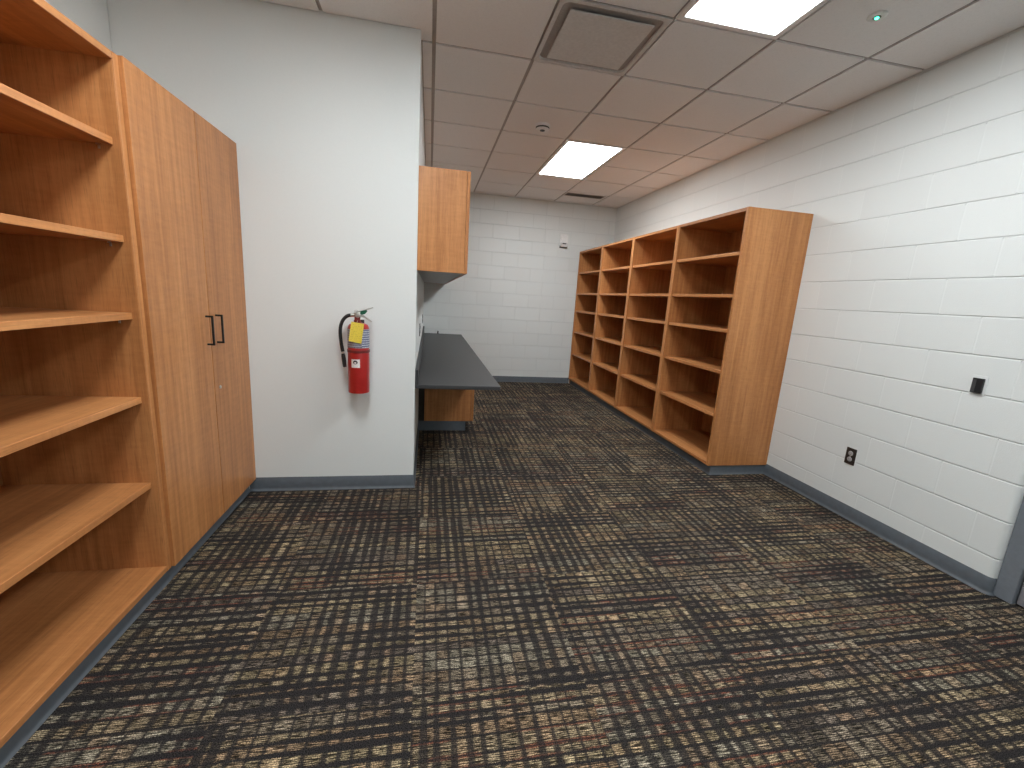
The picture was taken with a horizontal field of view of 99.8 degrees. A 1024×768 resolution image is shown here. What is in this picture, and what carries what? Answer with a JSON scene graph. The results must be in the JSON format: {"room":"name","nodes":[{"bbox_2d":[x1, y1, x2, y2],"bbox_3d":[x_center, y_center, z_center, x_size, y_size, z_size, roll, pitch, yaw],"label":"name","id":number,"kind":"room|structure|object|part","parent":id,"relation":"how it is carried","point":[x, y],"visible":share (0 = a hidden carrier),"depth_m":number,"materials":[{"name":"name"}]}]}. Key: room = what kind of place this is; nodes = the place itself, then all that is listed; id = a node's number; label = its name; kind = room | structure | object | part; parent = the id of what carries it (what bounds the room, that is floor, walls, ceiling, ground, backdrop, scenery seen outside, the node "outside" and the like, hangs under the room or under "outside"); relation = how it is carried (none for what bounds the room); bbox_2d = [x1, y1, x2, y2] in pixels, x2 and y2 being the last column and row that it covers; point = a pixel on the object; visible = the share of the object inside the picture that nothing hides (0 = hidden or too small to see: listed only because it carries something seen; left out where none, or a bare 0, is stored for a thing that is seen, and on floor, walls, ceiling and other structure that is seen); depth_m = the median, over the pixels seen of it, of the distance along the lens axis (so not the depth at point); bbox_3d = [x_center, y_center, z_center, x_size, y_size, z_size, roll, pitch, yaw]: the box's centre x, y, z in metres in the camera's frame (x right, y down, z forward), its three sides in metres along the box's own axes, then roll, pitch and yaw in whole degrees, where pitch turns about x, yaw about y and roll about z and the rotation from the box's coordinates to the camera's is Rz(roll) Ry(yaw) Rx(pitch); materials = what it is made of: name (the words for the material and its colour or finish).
{"room":"storage room","nodes":[
{"label":"storage room","id":0,"kind":"room"},
{"bbox_2d":[45,0,111,50],"bbox_3d":[-1.626,-0.137,-0.511,0.120,2.955,6.073,1,12,-11],"label":"wall","id":1,"kind":"structure","parent":0,"point":[91,16],"depth_m":2.08,"materials":[{"name":"paint"}]},
{"bbox_2d":[106,0,424,487],"bbox_3d":[-1.789,-1.150,4.466,1.676,2.955,3.962,1,12,-11],"label":"wall partition","id":2,"kind":"structure","parent":0,"point":[323,112],"depth_m":2.55,"materials":[{"name":"paint"}]},
{"bbox_2d":[250,426,418,491],"bbox_3d":[-1.307,0.537,3.508,1.050,0.092,1.276,1,12,-11],"label":"baseboard","id":3,"kind":"structure","parent":2,"relation":"attached to","point":[372,481],"depth_m":2.90,"materials":[{"name":"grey rubber"}]},
{"bbox_2d":[338,307,372,393],"bbox_3d":[-0.955,-0.210,2.668,0.157,0.532,0.169,11,14,33],"label":"fire extinguisher","id":4,"kind":"object","parent":2,"relation":"attached to","point":[358,336],"visible":1,"depth_m":2.63,"materials":[{"name":"red metal"}]},
{"bbox_2d":[415,326,424,384],"bbox_3d":[-0.990,-0.437,4.715,0.020,0.102,3.832,1,12,-11],"label":"backsplash","id":5,"kind":"structure","parent":2,"relation":"attached to","point":[417,370],"depth_m":3.35,"materials":[{"name":"grey laminate"}]},
{"bbox_2d":[417,165,470,283],"bbox_3d":[-0.765,-1.415,4.550,0.352,0.619,3.824,1,12,-11],"label":"upper cabinet","id":6,"kind":"object","parent":2,"relation":"attached to","point":[443,193],"visible":0.98,"depth_m":2.71,"materials":[{"name":"brown wood"}]},
{"bbox_3d":[-0.811,-1.123,4.604,0.297,0.018,3.786,1,12,-11],"label":"panel","id":7,"kind":"part","parent":6,"relation":"part of","materials":[{"name":"grey plastic"}]},
{"bbox_3d":[-0.370,-1.117,3.197,0.020,0.618,0.954,1,12,-11],"label":"door","id":8,"kind":"part","parent":6,"relation":"part of","materials":[{"name":"brown wood"}]},
{"bbox_2d":[3,382,1023,767],"bbox_3d":[0.535,1.019,2.229,5.531,0.120,10.070,1,12,-11],"label":"floor","id":9,"kind":"structure","parent":0,"point":[555,585],"depth_m":1.79,"materials":[{"name":"carpet"}]},
{"bbox_2d":[0,0,170,767],"bbox_3d":[-1.626,-0.039,1.203,0.544,2.088,0.959,1,12,-11],"label":"bookcase","id":10,"kind":"object","parent":9,"relation":"on","point":[84,543],"visible":1,"depth_m":1.56,"materials":[{"name":"brown wood"}]},
{"bbox_3d":[-1.885,-0.085,1.144,0.012,1.956,0.900,1,12,-11],"label":"panel","id":11,"kind":"part","parent":10,"relation":"part of","materials":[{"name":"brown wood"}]},
{"bbox_3d":[-1.563,-1.048,1.000,0.544,0.025,0.900,1,12,-11],"label":"panel","id":12,"kind":"part","parent":10,"relation":"part of","materials":[{"name":"brown wood"}]},
{"bbox_3d":[-1.588,-0.778,1.052,0.503,0.025,0.898,1,12,-11],"label":"shelf","id":13,"kind":"part","parent":10,"relation":"part of","materials":[{"name":"brown wood"}]},
{"bbox_3d":[-1.608,-0.452,1.118,0.503,0.025,0.898,1,12,-11],"label":"shelf","id":14,"kind":"part","parent":10,"relation":"part of","materials":[{"name":"brown wood"}]},
{"bbox_3d":[-1.626,-0.175,1.174,0.503,0.025,0.898,1,12,-11],"label":"shelf","id":15,"kind":"part","parent":10,"relation":"part of","materials":[{"name":"brown wood"}]},
{"bbox_3d":[-1.646,0.151,1.240,0.503,0.025,0.898,1,12,-11],"label":"shelf","id":16,"kind":"part","parent":10,"relation":"part of","materials":[{"name":"brown wood"}]},
{"bbox_3d":[-1.669,0.507,1.312,0.503,0.025,0.898,1,12,-11],"label":"shelf","id":17,"kind":"part","parent":10,"relation":"part of","materials":[{"name":"brown wood"}]},
{"bbox_3d":[-1.711,-0.175,1.641,0.542,2.006,0.029,1,12,-11],"label":"panel","id":18,"kind":"part","parent":10,"relation":"part of","materials":[{"name":"brown wood"}]},
{"bbox_3d":[-1.685,0.890,1.390,0.544,0.025,0.900,1,12,-11],"label":"panel","id":19,"kind":"part","parent":10,"relation":"part of","materials":[{"name":"brown wood"}]},
{"bbox_2d":[117,55,255,582],"bbox_3d":[-1.777,-0.235,2.117,0.592,2.092,0.934,1,12,-11],"label":"storage cabinet","id":20,"kind":"object","parent":9,"relation":"on","point":[183,169],"visible":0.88,"depth_m":2.00,"materials":[{"name":"brown wood"}]},
{"bbox_3d":[-1.497,-0.265,2.138,0.034,0.147,0.009,1,12,-11],"label":"handle","id":21,"kind":"part","parent":20,"relation":"part of","materials":[{"name":"black plastic"}]},
{"bbox_3d":[-1.515,-0.286,2.236,0.034,0.147,0.009,1,12,-11],"label":"handle","id":22,"kind":"part","parent":20,"relation":"part of","materials":[{"name":"black plastic"}]},
{"bbox_3d":[-1.572,-0.319,2.389,0.019,2.006,0.450,1,12,-11],"label":"door","id":23,"kind":"part","parent":20,"relation":"part of","materials":[{"name":"brown wood"}]},
{"bbox_2d":[418,389,473,429],"bbox_3d":[-0.861,-0.141,5.459,0.574,0.702,2.565,1,12,-11],"label":"base cabinet","id":24,"kind":"object","parent":9,"relation":"on","point":[438,409],"visible":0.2,"depth_m":4.25,"materials":[{"name":"brown wood"}]},
{"bbox_2d":[415,326,500,389],"bbox_3d":[-0.715,-0.418,4.771,0.582,0.128,3.832,1,12,-11],"label":"countertop","id":25,"kind":"structure","parent":24,"relation":"on","point":[444,361],"depth_m":3.66,"materials":[{"name":"grey laminate"}]},
{"bbox_3d":[-0.442,0.013,4.572,0.019,0.594,0.638,1,12,-11],"label":"door","id":26,"kind":"part","parent":24,"relation":"part of","materials":[{"name":"brown wood"}]},
{"bbox_2d":[568,246,602,396],"bbox_3d":[1.350,-0.931,6.528,0.559,2.101,0.924,1,12,-11],"label":"bookcase","id":27,"kind":"object","parent":9,"relation":"on","point":[589,267],"visible":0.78,"depth_m":6.86,"materials":[{"name":"brown wood"}]},
{"bbox_3d":[1.292,0.004,6.716,0.558,0.025,0.874,1,12,-11],"label":"panel","id":28,"kind":"part","parent":27,"relation":"part of","materials":[{"name":"brown wood"}]},
{"bbox_3d":[1.318,-0.394,6.636,0.532,0.025,0.871,1,12,-11],"label":"shelf","id":29,"kind":"part","parent":27,"relation":"part of","materials":[{"name":"brown wood"}]},
{"bbox_3d":[1.340,-0.743,6.566,0.532,0.025,0.871,1,12,-11],"label":"shelf","id":30,"kind":"part","parent":27,"relation":"part of","materials":[{"name":"brown wood"}]},
{"bbox_3d":[1.415,-1.947,6.323,0.558,0.025,0.874,1,12,-11],"label":"panel","id":31,"kind":"part","parent":27,"relation":"part of","materials":[{"name":"brown wood"}]},
{"bbox_3d":[1.396,-1.640,6.385,0.532,0.025,0.871,1,12,-11],"label":"shelf","id":32,"kind":"part","parent":27,"relation":"part of","materials":[{"name":"brown wood"}]},
{"bbox_2d":[588,237,633,413],"bbox_3d":[1.521,-0.742,5.639,0.559,2.101,0.924,1,12,-11],"label":"bookcase","id":33,"kind":"object","parent":9,"relation":"on","point":[616,258],"visible":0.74,"depth_m":5.97,"materials":[{"name":"brown wood"}]},
{"bbox_3d":[1.462,0.194,5.827,0.558,0.025,0.874,1,12,-11],"label":"panel","id":34,"kind":"part","parent":33,"relation":"part of","materials":[{"name":"brown wood"}]},
{"bbox_3d":[1.488,-0.204,5.747,0.532,0.025,0.871,1,12,-11],"label":"shelf","id":35,"kind":"part","parent":33,"relation":"part of","materials":[{"name":"brown wood"}]},
{"bbox_3d":[1.510,-0.553,5.677,0.532,0.025,0.871,1,12,-11],"label":"shelf","id":36,"kind":"part","parent":33,"relation":"part of","materials":[{"name":"brown wood"}]},
{"bbox_3d":[1.567,-1.450,5.496,0.532,0.025,0.871,1,12,-11],"label":"shelf","id":37,"kind":"part","parent":33,"relation":"part of","materials":[{"name":"brown wood"}]},
{"bbox_3d":[1.585,-1.757,5.434,0.558,0.025,0.874,1,12,-11],"label":"panel","id":38,"kind":"part","parent":33,"relation":"part of","materials":[{"name":"brown wood"}]},
{"bbox_2d":[615,225,678,437],"bbox_3d":[1.691,-0.551,4.750,0.559,2.101,0.924,1,12,-11],"label":"bookcase","id":39,"kind":"object","parent":9,"relation":"on","point":[653,254],"visible":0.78,"depth_m":5.08,"materials":[{"name":"brown wood"}]},
{"bbox_3d":[1.633,0.384,4.938,0.558,0.025,0.874,1,12,-11],"label":"panel","id":40,"kind":"part","parent":39,"relation":"part of","materials":[{"name":"brown wood"}]},
{"bbox_3d":[1.659,-0.014,4.858,0.532,0.025,0.871,1,12,-11],"label":"shelf","id":41,"kind":"part","parent":39,"relation":"part of","materials":[{"name":"brown wood"}]},
{"bbox_3d":[1.681,-0.363,4.788,0.532,0.025,0.871,1,12,-11],"label":"shelf","id":42,"kind":"part","parent":39,"relation":"part of","materials":[{"name":"brown wood"}]},
{"bbox_3d":[1.701,-0.685,4.723,0.532,0.025,0.871,1,12,-11],"label":"shelf","id":43,"kind":"part","parent":39,"relation":"part of","materials":[{"name":"brown wood"}]},
{"bbox_3d":[1.737,-1.260,4.607,0.532,0.025,0.871,1,12,-11],"label":"shelf","id":44,"kind":"part","parent":39,"relation":"part of","materials":[{"name":"brown wood"}]},
{"bbox_3d":[1.718,-0.951,4.669,0.532,0.025,0.871,1,12,-11],"label":"shelf","id":45,"kind":"part","parent":39,"relation":"part of","materials":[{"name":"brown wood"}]},
{"bbox_3d":[1.756,-1.567,4.545,0.558,0.025,0.874,1,12,-11],"label":"panel","id":46,"kind":"part","parent":39,"relation":"part of","materials":[{"name":"brown wood"}]},
{"bbox_2d":[652,207,813,474],"bbox_3d":[1.862,-0.362,3.861,0.559,2.101,0.924,1,12,-11],"label":"bookcase","id":47,"kind":"object","parent":9,"relation":"on","point":[737,275],"visible":1,"depth_m":3.57,"materials":[{"name":"brown wood"}]},
{"bbox_3d":[1.804,0.574,4.049,0.558,0.025,0.874,1,12,-11],"label":"panel","id":48,"kind":"part","parent":47,"relation":"part of","materials":[{"name":"brown wood"}]},
{"bbox_3d":[1.829,0.176,3.969,0.532,0.025,0.871,1,12,-11],"label":"shelf","id":49,"kind":"part","parent":47,"relation":"part of","materials":[{"name":"brown wood"}]},
{"bbox_3d":[1.783,-0.494,4.285,0.556,2.019,0.025,1,12,-11],"label":"panel","id":50,"kind":"part","parent":47,"relation":"part of","materials":[{"name":"brown wood"}]},
{"bbox_3d":[1.851,-0.173,3.899,0.532,0.025,0.871,1,12,-11],"label":"shelf","id":51,"kind":"part","parent":47,"relation":"part of","materials":[{"name":"brown wood"}]},
{"bbox_3d":[1.872,-0.495,3.834,0.532,0.025,0.871,1,12,-11],"label":"shelf","id":52,"kind":"part","parent":47,"relation":"part of","materials":[{"name":"brown wood"}]},
{"bbox_3d":[1.888,-0.761,3.780,0.532,0.025,0.871,1,12,-11],"label":"shelf","id":53,"kind":"part","parent":47,"relation":"part of","materials":[{"name":"brown wood"}]},
{"bbox_3d":[1.908,-1.070,3.718,0.532,0.025,0.871,1,12,-11],"label":"shelf","id":54,"kind":"part","parent":47,"relation":"part of","materials":[{"name":"brown wood"}]},
{"bbox_3d":[1.926,-1.377,3.656,0.558,0.025,0.874,1,12,-11],"label":"panel","id":55,"kind":"part","parent":47,"relation":"part of","materials":[{"name":"brown wood"}]},
{"bbox_3d":[2.133,-0.395,3.905,0.012,1.969,0.874,1,12,-11],"label":"panel","id":56,"kind":"part","parent":47,"relation":"part of","materials":[{"name":"brown wood"}]},
{"bbox_3d":[1.949,-0.309,3.421,0.556,2.019,0.025,1,12,-11],"label":"panel","id":57,"kind":"part","parent":47,"relation":"part of","materials":[{"name":"brown wood"}]},
{"bbox_2d":[423,192,616,382],"bbox_3d":[0.172,-1.491,6.769,3.045,2.955,0.120,1,12,-11],"label":"wall","id":58,"kind":"structure","parent":0,"point":[514,303],"depth_m":6.67,"materials":[{"name":"white brick"}]},
{"bbox_2d":[493,376,568,382],"bbox_3d":[0.006,-0.078,6.969,1.900,0.092,0.014,1,12,-11],"label":"baseboard","id":59,"kind":"structure","parent":58,"relation":"attached to","point":[497,378],"depth_m":7.03,"materials":[{"name":"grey rubber"}]},
{"bbox_2d":[559,233,568,247],"bbox_3d":[0.805,-2.212,6.646,0.132,0.211,0.054,1,12,-11],"label":"fire alarm strobe","id":60,"kind":"object","parent":58,"relation":"attached to","point":[563,237],"visible":1,"depth_m":6.64,"materials":[{"name":"white plastic"}]},
{"bbox_2d":[258,0,1023,207],"bbox_3d":[0.732,-1.830,1.643,5.501,0.100,10.040,1,12,-11],"label":"ceiling","id":61,"kind":"structure","parent":0,"point":[699,97],"depth_m":2.83,"materials":[{"name":"tile"}]},
{"bbox_2d":[535,122,549,131],"bbox_3d":[0.263,-2.201,3.705,0.130,0.045,0.130,1,12,-11],"label":"smoke detector","id":62,"kind":"object","parent":61,"relation":"attached to","point":[541,126],"visible":1,"depth_m":3.67,"materials":[{"name":"white plastic"}]},
{"bbox_2d":[536,139,626,179],"bbox_3d":[0.691,-2.387,4.633,0.602,0.014,1.211,1,12,-11],"label":"recessed light","id":63,"kind":"object","parent":61,"relation":"in","point":[574,159],"visible":0.99,"depth_m":4.52,"materials":[{"name":"white plastic"}]},
{"bbox_2d":[564,192,605,198],"bbox_3d":[1.021,-2.650,6.065,0.560,0.005,0.174,1,12,-11],"label":"ceiling vent","id":64,"kind":"object","parent":61,"relation":"in","point":[567,193],"visible":1,"depth_m":6.07,"materials":[{"name":"grey metal"}]},
{"bbox_2d":[534,0,672,75],"bbox_3d":[0.488,-1.990,2.460,0.604,0.080,0.604,1,12,-11],"label":"ceiling vent","id":65,"kind":"object","parent":61,"relation":"in","point":[587,38],"visible":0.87,"depth_m":2.42,"materials":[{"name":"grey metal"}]},
{"bbox_2d":[676,0,829,39],"bbox_3d":[1.253,-1.762,1.704,0.602,0.014,1.211,1,12,-11],"label":"recessed light","id":66,"kind":"object","parent":61,"relation":"in","point":[770,19],"visible":1,"depth_m":2.17,"materials":[{"name":"white plastic"}]},
{"bbox_2d":[866,10,887,21],"bbox_3d":[1.793,-1.800,2.116,0.084,0.014,0.084,1,12,-11],"label":"ceiling sensor","id":67,"kind":"object","parent":61,"relation":"attached to","point":[878,15],"visible":1,"depth_m":2.11,"materials":[{"name":"white plastic"}]},
{"bbox_2d":[614,26,1023,578],"bbox_3d":[2.562,-0.436,2.282,0.200,2.955,9.820,1,12,-11],"label":"wall","id":68,"kind":"structure","parent":0,"point":[911,289],"depth_m":2.59,"materials":[{"name":"white paint"}]},
{"bbox_2d":[844,447,856,465],"bbox_3d":[2.306,0.492,2.935,0.009,0.114,0.070,1,12,-11],"label":"power outlet","id":69,"kind":"object","parent":68,"relation":"attached to","point":[850,456],"visible":1,"depth_m":2.93,"materials":[{"name":"black plastic"}]},
{"bbox_2d":[763,464,996,595],"bbox_3d":[2.308,0.880,2.934,0.040,0.092,1.550,1,12,-11],"label":"baseboard","id":70,"kind":"structure","parent":68,"relation":"attached to","point":[982,583],"depth_m":2.65,"materials":[{"name":"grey rubber"}]},
{"bbox_2d":[968,375,988,395],"bbox_3d":[2.445,0.007,2.262,0.018,0.102,0.068,1,12,-11],"label":"wall switch","id":71,"kind":"object","parent":68,"relation":"attached to","point":[978,386],"visible":1,"depth_m":2.25,"materials":[{"name":"plastic"}]},
{"bbox_3d":[2.435,0.007,2.273,0.002,0.064,0.018,1,12,-11],"label":"panel","id":72,"kind":"part","parent":71,"relation":"part of","materials":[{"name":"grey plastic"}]},
{"bbox_2d":[993,497,1023,603],"bbox_3d":[2.696,0.124,1.538,0.140,2.170,0.992,1,12,-11],"label":"trim","id":73,"kind":"structure","parent":68,"relation":"attached to","point":[1010,579],"depth_m":2.14,"materials":[{"name":"grey paint"}]},
{"bbox_2d":[1017,582,1023,606],"bbox_3d":[2.640,0.154,1.529,0.103,2.092,0.842,1,12,-11],"label":"door","id":74,"kind":"structure","parent":68,"relation":"in","point":[1020,601],"depth_m":2.12,"materials":[{"name":"grey paint"}]}
]}

